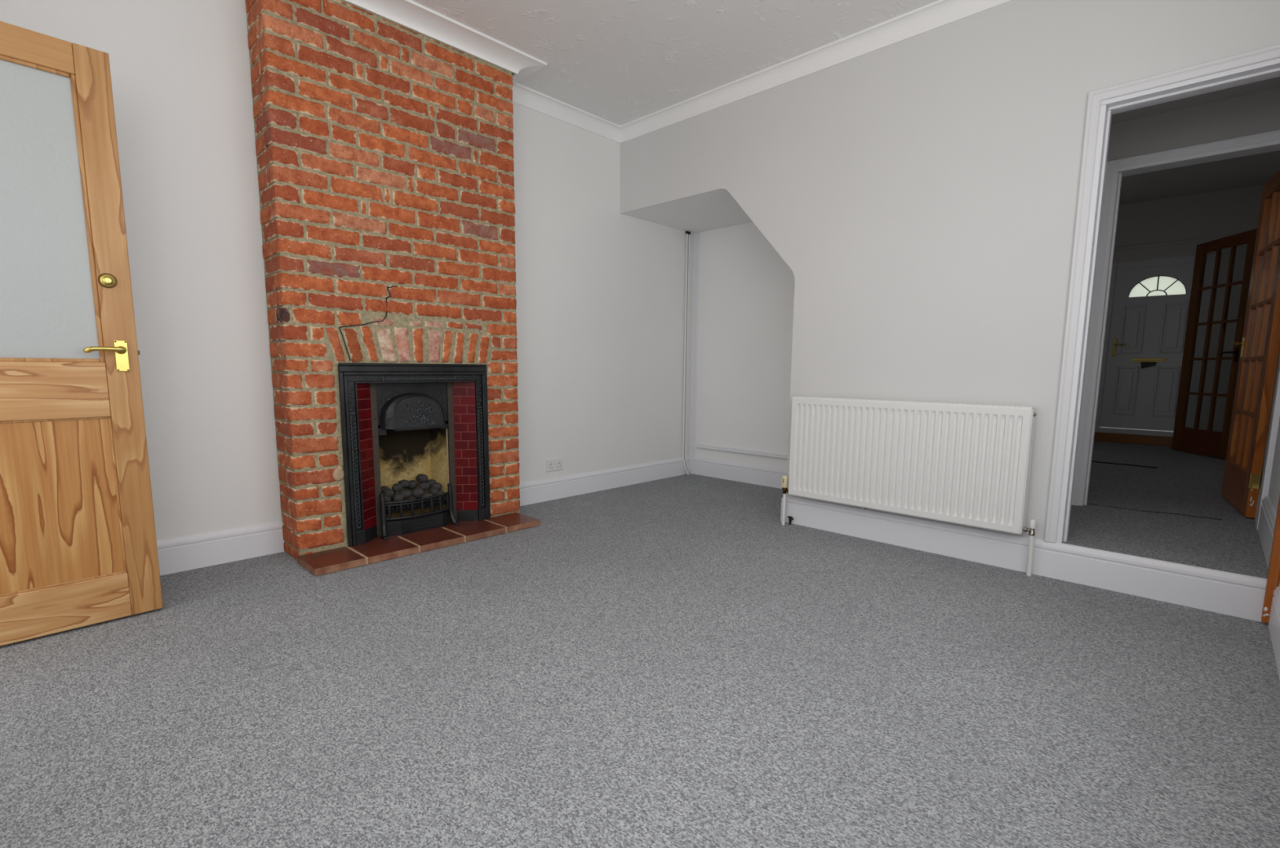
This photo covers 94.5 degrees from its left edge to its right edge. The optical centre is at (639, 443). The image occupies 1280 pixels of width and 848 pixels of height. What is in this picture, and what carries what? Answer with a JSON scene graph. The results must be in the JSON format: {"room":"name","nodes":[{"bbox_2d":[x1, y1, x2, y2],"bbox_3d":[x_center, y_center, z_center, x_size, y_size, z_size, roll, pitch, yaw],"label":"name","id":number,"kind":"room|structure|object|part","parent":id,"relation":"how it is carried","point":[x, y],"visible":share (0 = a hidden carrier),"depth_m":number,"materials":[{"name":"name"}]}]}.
{"room":"living room","nodes":[
{"label":"living room","id":0,"kind":"room"},
{"bbox_2d":[0,0,693,540],"bbox_3d":[-1.197,-0.868,3.568,0.140,2.680,4.828,7,10,43],"label":"wall","id":1,"kind":"structure","parent":0,"point":[600,290],"depth_m":2.79,"materials":[{"name":"paint"}]},
{"bbox_2d":[156,520,284,575],"bbox_3d":[-2.268,0.529,2.523,0.019,0.157,1.328,7,10,43],"label":"baseboard","id":2,"kind":"structure","parent":1,"relation":"attached to","point":[178,554],"depth_m":2.80,"materials":[{"name":"paint"}]},
{"bbox_2d":[343,0,546,84],"bbox_3d":[-1.209,-2.115,3.002,0.384,0.062,1.536,7,10,43],"label":"trim","id":3,"kind":"structure","parent":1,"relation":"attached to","point":[413,15],"depth_m":3.07,"materials":[{"name":"paint"}]},
{"bbox_2d":[546,457,563,471],"bbox_3d":[-0.607,0.156,4.214,0.014,0.084,0.146,7,10,43],"label":"wall socket","id":4,"kind":"object","parent":1,"relation":"attached to","point":[554,464],"visible":1,"depth_m":4.21,"materials":[{"name":"white plastic"}]},
{"bbox_2d":[519,456,786,506],"bbox_3d":[0.289,0.349,4.106,1.489,0.155,2.004,7,10,43],"label":"baseboard","id":5,"kind":"structure","parent":1,"relation":"attached to","point":[554,488],"depth_m":4.74,"materials":[{"name":"paint"}]},
{"bbox_2d":[684,231,692,474],"bbox_3d":[0.437,-0.753,5.142,0.076,2.089,0.029,0,7,-4],"label":"pipe","id":6,"kind":"object","parent":1,"relation":"attached to","point":[689,233],"visible":1,"depth_m":5.13,"materials":[{"name":"white plastic"}]},
{"bbox_2d":[0,473,1279,847],"bbox_3d":[0.104,0.668,2.453,3.795,0.060,4.778,7,10,43],"label":"floor","id":7,"kind":"structure","parent":0,"point":[672,662],"depth_m":1.67,"materials":[{"name":"grey carpet"}]},
{"bbox_2d":[245,0,519,559],"bbox_3d":[-1.271,-0.801,3.200,0.269,2.640,1.268,7,10,43],"label":"chimney breast","id":8,"kind":"object","parent":7,"relation":"on","point":[384,147],"visible":0.98,"depth_m":2.91,"materials":[{"name":"red brick"}]},
{"bbox_2d":[297,512,540,576],"bbox_3d":[-1.198,0.505,3.253,0.490,0.037,1.238,7,10,43],"label":"hearth","id":9,"kind":"object","parent":7,"relation":"on","point":[378,549],"visible":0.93,"depth_m":3.05,"materials":[{"name":"tile"}]},
{"bbox_2d":[337,363,490,546],"bbox_3d":[-1.265,0.021,3.288,0.265,0.918,0.812,7,10,43],"label":"fireplace","id":10,"kind":"object","parent":9,"relation":"on","point":[397,424],"visible":0.99,"depth_m":3.26,"materials":[{"name":"metal"}]},
{"bbox_3d":[-1.412,0.069,3.043,0.012,0.761,0.127,1,7,6],"label":"tile panel","id":11,"kind":"part","parent":10,"relation":"part of","materials":[{"name":"tile"}]},
{"bbox_3d":[-1.348,0.385,3.114,0.077,0.240,0.039,7,10,43],"label":"grate leg","id":12,"kind":"part","parent":10,"relation":"part of","materials":[{"name":"metal"}]},
{"bbox_2d":[381,485,389,493],"bbox_3d":[-1.408,0.263,3.252,0.067,0.054,0.062,7,10,43],"label":"coal","id":13,"kind":"object","parent":10,"relation":"in","point":[384,487],"visible":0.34,"depth_m":3.24,"materials":[{"name":"black stone"}]},
{"bbox_2d":[384,496,391,502],"bbox_3d":[-1.382,0.304,3.208,0.076,0.059,0.061,7,10,43],"label":"coal","id":14,"kind":"object","parent":10,"relation":"in","point":[387,499],"visible":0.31,"depth_m":3.18,"materials":[{"name":"black stone"}]},
{"bbox_2d":[382,488,394,497],"bbox_3d":[-1.368,0.274,3.211,0.070,0.052,0.059,7,10,43],"label":"coal","id":15,"kind":"object","parent":10,"relation":"in","point":[389,492],"visible":0.88,"depth_m":3.19,"materials":[{"name":"black stone"}]},
{"bbox_2d":[391,483,402,492],"bbox_3d":[-1.341,0.247,3.264,0.057,0.050,0.061,-1,7,-12],"label":"coal","id":16,"kind":"object","parent":10,"relation":"in","point":[396,487],"visible":0.97,"depth_m":3.24,"materials":[{"name":"black stone"}]},
{"bbox_2d":[392,493,404,501],"bbox_3d":[-1.312,0.299,3.208,0.066,0.052,0.056,7,10,43],"label":"coal","id":17,"kind":"object","parent":10,"relation":"in","point":[396,497],"visible":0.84,"depth_m":3.19,"materials":[{"name":"black stone"}]},
{"bbox_2d":[398,479,409,488],"bbox_3d":[-1.325,0.229,3.321,0.059,0.050,0.063,7,10,43],"label":"coal","id":18,"kind":"object","parent":10,"relation":"in","point":[405,483],"visible":0.84,"depth_m":3.30,"materials":[{"name":"black stone"}]},
{"bbox_2d":[397,488,412,499],"bbox_3d":[-1.296,0.283,3.258,0.067,0.055,0.069,7,10,43],"label":"coal","id":19,"kind":"object","parent":10,"relation":"in","point":[406,494],"visible":0.81,"depth_m":3.24,"materials":[{"name":"black stone"}]},
{"bbox_3d":[-1.243,-0.197,3.242,0.012,0.281,0.399,7,10,43],"label":"hood plate","id":20,"kind":"part","parent":10,"relation":"part of","materials":[{"name":"metal"}]},
{"bbox_2d":[378,390,445,431],"bbox_3d":[-1.214,-0.179,3.215,0.074,0.208,0.381,7,10,43],"label":"hood","id":21,"kind":"object","parent":10,"relation":"attached to","point":[398,410],"depth_m":3.18,"materials":[{"name":"metal"}]},
{"bbox_2d":[406,480,418,488],"bbox_3d":[-1.303,0.236,3.376,0.061,0.052,0.075,7,10,43],"label":"coal","id":22,"kind":"object","parent":10,"relation":"in","point":[413,484],"visible":0.74,"depth_m":3.36,"materials":[{"name":"black stone"}]},
{"bbox_2d":[411,487,424,498],"bbox_3d":[-1.242,0.279,3.305,0.066,0.058,0.072,7,10,43],"label":"coal","id":23,"kind":"object","parent":10,"relation":"in","point":[418,492],"visible":0.97,"depth_m":3.29,"materials":[{"name":"black stone"}]},
{"bbox_2d":[415,473,427,483],"bbox_3d":[-1.263,0.206,3.421,0.066,0.057,0.063,1,7,0],"label":"coal","id":24,"kind":"object","parent":10,"relation":"in","point":[420,477],"visible":0.94,"depth_m":3.40,"materials":[{"name":"black stone"}]},
{"bbox_2d":[421,493,433,500],"bbox_3d":[-1.200,0.304,3.328,0.060,0.050,0.073,7,10,43],"label":"coal","id":25,"kind":"object","parent":10,"relation":"in","point":[425,495],"visible":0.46,"depth_m":3.30,"materials":[{"name":"black stone"}]},
{"bbox_2d":[426,479,435,484],"bbox_3d":[-1.224,0.237,3.465,0.062,0.049,0.063,7,10,43],"label":"coal","id":26,"kind":"object","parent":10,"relation":"in","point":[430,482],"visible":0.58,"depth_m":3.44,"materials":[{"name":"black stone"}]},
{"bbox_2d":[428,487,439,495],"bbox_3d":[-1.183,0.279,3.391,0.063,0.049,0.057,7,10,43],"label":"coal","id":27,"kind":"object","parent":10,"relation":"in","point":[433,491],"visible":0.81,"depth_m":3.37,"materials":[{"name":"black stone"}]},
{"bbox_2d":[429,482,441,490],"bbox_3d":[-1.193,0.256,3.453,0.063,0.053,0.066,7,10,43],"label":"coal","id":28,"kind":"object","parent":10,"relation":"in","point":[436,485],"visible":0.73,"depth_m":3.44,"materials":[{"name":"black stone"}]},
{"bbox_2d":[435,489,444,495],"bbox_3d":[-1.154,0.299,3.407,0.069,0.056,0.061,7,10,43],"label":"coal","id":29,"kind":"object","parent":10,"relation":"on","point":[440,491],"visible":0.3,"depth_m":3.39,"materials":[{"name":"black stone"}]},
{"bbox_3d":[-1.073,0.351,3.397,0.077,0.240,0.039,7,10,43],"label":"grate leg","id":30,"kind":"part","parent":10,"relation":"part of","materials":[{"name":"metal"}]},
{"bbox_3d":[-1.019,0.021,3.448,0.128,0.761,0.012,-1,7,-9],"label":"tile panel","id":31,"kind":"part","parent":10,"relation":"part of","materials":[{"name":"tile"}]},
{"bbox_3d":[-1.245,0.302,3.372,0.067,0.058,0.077,7,10,43],"label":"coal","id":32,"kind":"object","parent":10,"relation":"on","visible":0},
{"bbox_2d":[418,482,430,490],"bbox_3d":[-1.232,0.248,3.379,0.056,0.048,0.064,7,10,43],"label":"coal","id":33,"kind":"object","parent":32,"relation":"on","point":[424,486],"visible":0.84,"depth_m":3.36,"materials":[{"name":"black stone"}]},
{"bbox_2d":[411,0,937,125],"bbox_3d":[-0.139,-2.030,1.850,3.825,0.080,4.040,7,10,43],"label":"ceiling","id":34,"kind":"structure","parent":0,"point":[619,62],"depth_m":3.13,"materials":[{"name":"white paint"}]},
{"bbox_2d":[620,0,1279,539],"bbox_3d":[1.437,-0.861,3.697,3.675,2.680,0.988,7,10,43],"label":"wall","id":35,"kind":"structure","parent":0,"point":[918,194],"depth_m":3.03,"materials":[{"name":"paint"}]},
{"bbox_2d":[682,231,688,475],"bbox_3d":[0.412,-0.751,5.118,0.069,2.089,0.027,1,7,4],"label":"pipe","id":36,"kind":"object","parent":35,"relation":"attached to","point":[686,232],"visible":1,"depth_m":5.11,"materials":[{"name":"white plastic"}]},
{"bbox_2d":[688,231,787,459],"bbox_3d":[0.984,-0.768,4.679,1.489,1.938,0.030,7,10,43],"label":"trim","id":37,"kind":"structure","parent":35,"relation":"attached to","point":[696,235],"depth_m":5.14,"materials":[{"name":"paint"}]},
{"bbox_2d":[511,0,1013,143],"bbox_3d":[0.764,-2.050,2.757,3.575,0.094,1.086,7,10,43],"label":"trim","id":38,"kind":"structure","parent":35,"relation":"attached to","point":[940,13],"depth_m":3.46,"materials":[{"name":"paint"}]},
{"bbox_2d":[781,395,1036,576],"bbox_3d":[1.346,0.166,3.140,1.313,0.783,0.109,7,10,43],"label":"radiator","id":39,"kind":"object","parent":35,"relation":"attached to","point":[962,464],"visible":1,"depth_m":2.99,"materials":[{"name":"metal"}]},
{"bbox_2d":[792,395,1035,408],"bbox_3d":[1.347,-0.216,3.074,1.191,0.008,0.070,7,10,43],"label":"grille","id":40,"kind":"object","parent":39,"relation":"attached to","point":[802,399],"depth_m":3.03,"materials":[{"name":"metal"}]},
{"bbox_2d":[780,495,1268,623],"bbox_3d":[1.672,0.498,2.996,2.096,0.166,0.120,7,10,43],"label":"baseboard","id":41,"kind":"structure","parent":35,"relation":"attached to","point":[1229,593],"depth_m":2.70,"materials":[{"name":"white wood"}]},
{"bbox_2d":[1044,44,1279,542],"bbox_3d":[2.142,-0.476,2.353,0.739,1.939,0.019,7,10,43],"label":"trim","id":42,"kind":"structure","parent":35,"relation":"attached to","point":[1095,97],"depth_m":2.53,"materials":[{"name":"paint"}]},
{"bbox_2d":[1261,494,1279,622],"bbox_3d":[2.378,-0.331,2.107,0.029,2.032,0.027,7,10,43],"label":"door","id":43,"kind":"structure","parent":35,"relation":"in","point":[1273,573],"depth_m":2.20,"materials":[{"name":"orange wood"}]},
{"bbox_2d":[1062,440,1268,578],"bbox_3d":[3.391,0.211,4.944,2.375,0.060,5.300,7,10,43],"label":"floor","id":44,"kind":"structure","parent":0,"point":[1183,482],"depth_m":3.26,"materials":[{"name":"grey carpet"}]},
{"bbox_2d":[1091,460,1158,468],"bbox_3d":[4.021,0.167,5.060,0.153,0.012,0.624,-3,8,-23],"label":"cable","id":45,"kind":"object","parent":44,"relation":"on","point":[1091,460],"visible":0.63,"depth_m":4.95,"materials":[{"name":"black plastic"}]},
{"bbox_2d":[1087,503,1222,519],"bbox_3d":[2.862,0.384,3.312,0.574,0.005,0.032,6,9,36],"label":"carpet seam","id":46,"kind":"object","parent":44,"relation":"on","point":[1087,504],"visible":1,"depth_m":3.28,"materials":[{"name":"black plastic"}]},
{"bbox_2d":[1114,184,1263,248],"bbox_3d":[3.769,-1.160,5.224,2.475,2.595,4.260,7,10,43],"label":"wall","id":47,"kind":"structure","parent":0,"point":[1228,212],"depth_m":6.06,"materials":[{"name":"paint"}]},
{"bbox_2d":[1093,431,1173,446],"bbox_3d":[5.434,-0.041,6.448,1.000,0.093,0.110,7,10,43],"label":"trim","id":48,"kind":"structure","parent":47,"relation":"attached to","point":[1101,437],"depth_m":6.43,"materials":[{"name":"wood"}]},
{"bbox_2d":[1094,255,1195,437],"bbox_3d":[5.474,-1.015,6.341,0.874,1.867,0.121,7,10,43],"label":"door","id":49,"kind":"structure","parent":47,"relation":"in","point":[1144,339],"depth_m":6.38,"materials":[{"name":"white wood"}]},
{"bbox_3d":[5.254,-1.063,6.549,0.032,0.198,0.016,7,10,43],"label":"handle plate","id":50,"kind":"part","parent":49,"relation":"part of","materials":[{"name":"gold metal"}]},
{"bbox_3d":[5.266,-1.082,6.491,0.111,0.023,0.057,7,10,43],"label":"lever","id":51,"kind":"part","parent":49,"relation":"part of","materials":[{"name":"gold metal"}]},
{"bbox_3d":[5.467,-0.891,6.356,0.277,0.042,0.026,7,10,43],"label":"letter plate","id":52,"kind":"part","parent":49,"relation":"part of","materials":[{"name":"gold metal"}]},
{"bbox_2d":[1112,235,1228,262],"bbox_3d":[5.496,-2.018,6.211,1.080,0.165,0.045,7,10,43],"label":"trim","id":53,"kind":"structure","parent":47,"relation":"attached to","point":[1187,247],"depth_m":6.23,"materials":[{"name":"paint"}]},
{"bbox_2d":[1254,478,1276,569],"bbox_3d":[3.897,0.167,4.377,0.875,0.180,5.200,7,10,43],"label":"baseboard","id":54,"kind":"structure","parent":47,"relation":"attached to","point":[1268,515],"depth_m":2.62,"materials":[{"name":"paint"}]},
{"bbox_2d":[1106,87,1279,161],"bbox_3d":[2.256,-0.969,3.667,2.475,2.585,0.100,7,10,43],"label":"wall","id":55,"kind":"structure","parent":0,"point":[1256,113],"depth_m":2.98,"materials":[{"name":"paint"}]},
{"bbox_2d":[1071,129,1279,529],"bbox_3d":[2.861,-0.556,3.129,0.787,1.914,0.139,7,10,43],"label":"trim","id":56,"kind":"structure","parent":55,"relation":"attached to","point":[1268,141],"depth_m":3.24,"materials":[{"name":"paint"}]},
{"bbox_2d":[1111,76,1279,204],"bbox_3d":[3.452,-2.186,4.751,2.475,0.525,5.280,7,10,43],"label":"ceiling","id":57,"kind":"structure","parent":0,"point":[1254,170],"depth_m":5.36,"materials":[{"name":"paint"}]},
{"bbox_2d":[1260,346,1279,588],"bbox_3d":[2.995,-0.767,2.595,0.100,2.800,9.240,7,10,43],"label":"wall","id":58,"kind":"structure","parent":0,"point":[1274,486],"depth_m":2.78,"materials":[{"name":"paint"}]},
{"bbox_2d":[1171,228,1257,459],"bbox_3d":[5.303,-0.878,5.468,0.156,1.985,0.713,2,7,10],"label":"door","id":59,"kind":"structure","parent":58,"relation":"in","point":[1221,277],"depth_m":5.46,"materials":[{"name":"brown wood"}]},
{"bbox_3d":[5.296,-0.011,5.579,0.037,0.234,0.517,2,7,10],"label":"rail","id":60,"kind":"part","parent":59,"relation":"part of","materials":[{"name":"brown wood"}]},
{"bbox_3d":[5.304,-0.945,5.460,0.004,1.658,0.525,2,7,10],"label":"glass pane","id":61,"kind":"part","parent":59,"relation":"part of","materials":[{"name":"clear glass"}]},
{"bbox_3d":[5.311,-1.813,5.348,0.037,0.100,0.517,2,7,10],"label":"rail","id":62,"kind":"part","parent":59,"relation":"part of","materials":[{"name":"brown wood"}]},
{"bbox_3d":[5.208,-0.798,5.231,0.059,0.023,0.116,2,7,10],"label":"lever","id":63,"kind":"part","parent":59,"relation":"part of","materials":[{"name":"brown metal"}]},
{"bbox_3d":[5.225,-0.771,5.181,0.005,0.120,0.038,2,7,10],"label":"handle plate","id":64,"kind":"part","parent":59,"relation":"part of","materials":[{"name":"brown metal"}]},
{"bbox_2d":[1221,168,1279,518],"bbox_3d":[3.479,-0.560,3.322,0.156,1.868,0.708,6,9,36],"label":"door","id":65,"kind":"structure","parent":58,"relation":"in","point":[1260,344],"depth_m":3.31,"materials":[{"name":"orange wood"}]},
{"bbox_3d":[3.475,0.249,3.429,0.037,0.234,0.504,6,9,36],"label":"rail","id":66,"kind":"part","parent":65,"relation":"part of","materials":[{"name":"orange wood"}]},
{"bbox_3d":[3.593,-0.598,3.553,0.059,0.023,0.116,6,9,36],"label":"lever","id":67,"kind":"part","parent":65,"relation":"part of","materials":[{"name":"gold metal"}]},
{"bbox_3d":[3.644,-0.580,3.579,0.005,0.120,0.038,6,9,36],"label":"handle plate","id":68,"kind":"part","parent":65,"relation":"part of","materials":[{"name":"gold metal"}]},
{"bbox_3d":[3.482,-0.628,3.316,0.005,1.541,0.512,6,9,36],"label":"glass pane","id":69,"kind":"part","parent":65,"relation":"part of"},
{"bbox_3d":[3.490,-1.437,3.213,0.037,0.100,0.504,6,9,36],"label":"rail","id":70,"kind":"part","parent":65,"relation":"part of","materials":[{"name":"orange wood"}]},
{"bbox_2d":[1268,586,1279,679],"bbox_3d":[1.093,0.766,0.897,0.012,0.157,3.670,7,10,43],"label":"baseboard","id":71,"kind":"structure","parent":58,"relation":"attached to","point":[1274,617],"depth_m":2.06,"materials":[{"name":"paint"}]},
{"bbox_3d":[-1.458,-0.486,0.573,3.675,2.680,0.120,7,10,43],"label":"wall","id":72,"kind":"structure","parent":0,"visible":0},
{"bbox_2d":[0,21,163,645],"bbox_3d":[-2.072,-0.314,1.857,0.098,1.981,0.779,7,10,41],"label":"door","id":73,"kind":"structure","parent":72,"relation":"in","point":[78,548],"depth_m":2.01,"materials":[{"name":"brown wood"}]},
{"bbox_3d":[-2.083,-1.250,1.756,0.044,0.098,0.579,7,10,41],"label":"rail","id":74,"kind":"part","parent":73,"relation":"part of","materials":[{"name":"brown wood"}]},
{"bbox_3d":[-2.086,-0.731,1.822,0.006,0.941,0.572,7,10,41],"label":"glass pane","id":75,"kind":"part","parent":73,"relation":"part of","materials":[{"name":"white glass"}]},
{"bbox_3d":[-2.092,-0.165,1.895,0.044,0.192,0.579,7,10,41],"label":"rail","id":76,"kind":"part","parent":73,"relation":"part of","materials":[{"name":"brown wood"}]},
{"bbox_3d":[-2.095,0.217,1.944,0.016,0.595,0.592,7,10,41],"label":"panel","id":77,"kind":"part","parent":73,"relation":"part of","materials":[{"name":"brown wood"}]},
{"bbox_3d":[-2.099,0.584,1.991,0.044,0.164,0.579,7,10,41],"label":"rail","id":78,"kind":"part","parent":73,"relation":"part of","materials":[{"name":"brown wood"}]},
{"bbox_3d":[-1.861,-0.326,2.060,0.050,0.030,0.118,7,10,41],"label":"lever","id":79,"kind":"part","parent":73,"relation":"part of","materials":[{"name":"gold metal"}]},
{"bbox_3d":[-1.852,-0.311,2.113,0.006,0.112,0.039,7,10,41],"label":"handle plate","id":80,"kind":"part","parent":73,"relation":"part of","materials":[{"name":"gold metal"}]}
]}

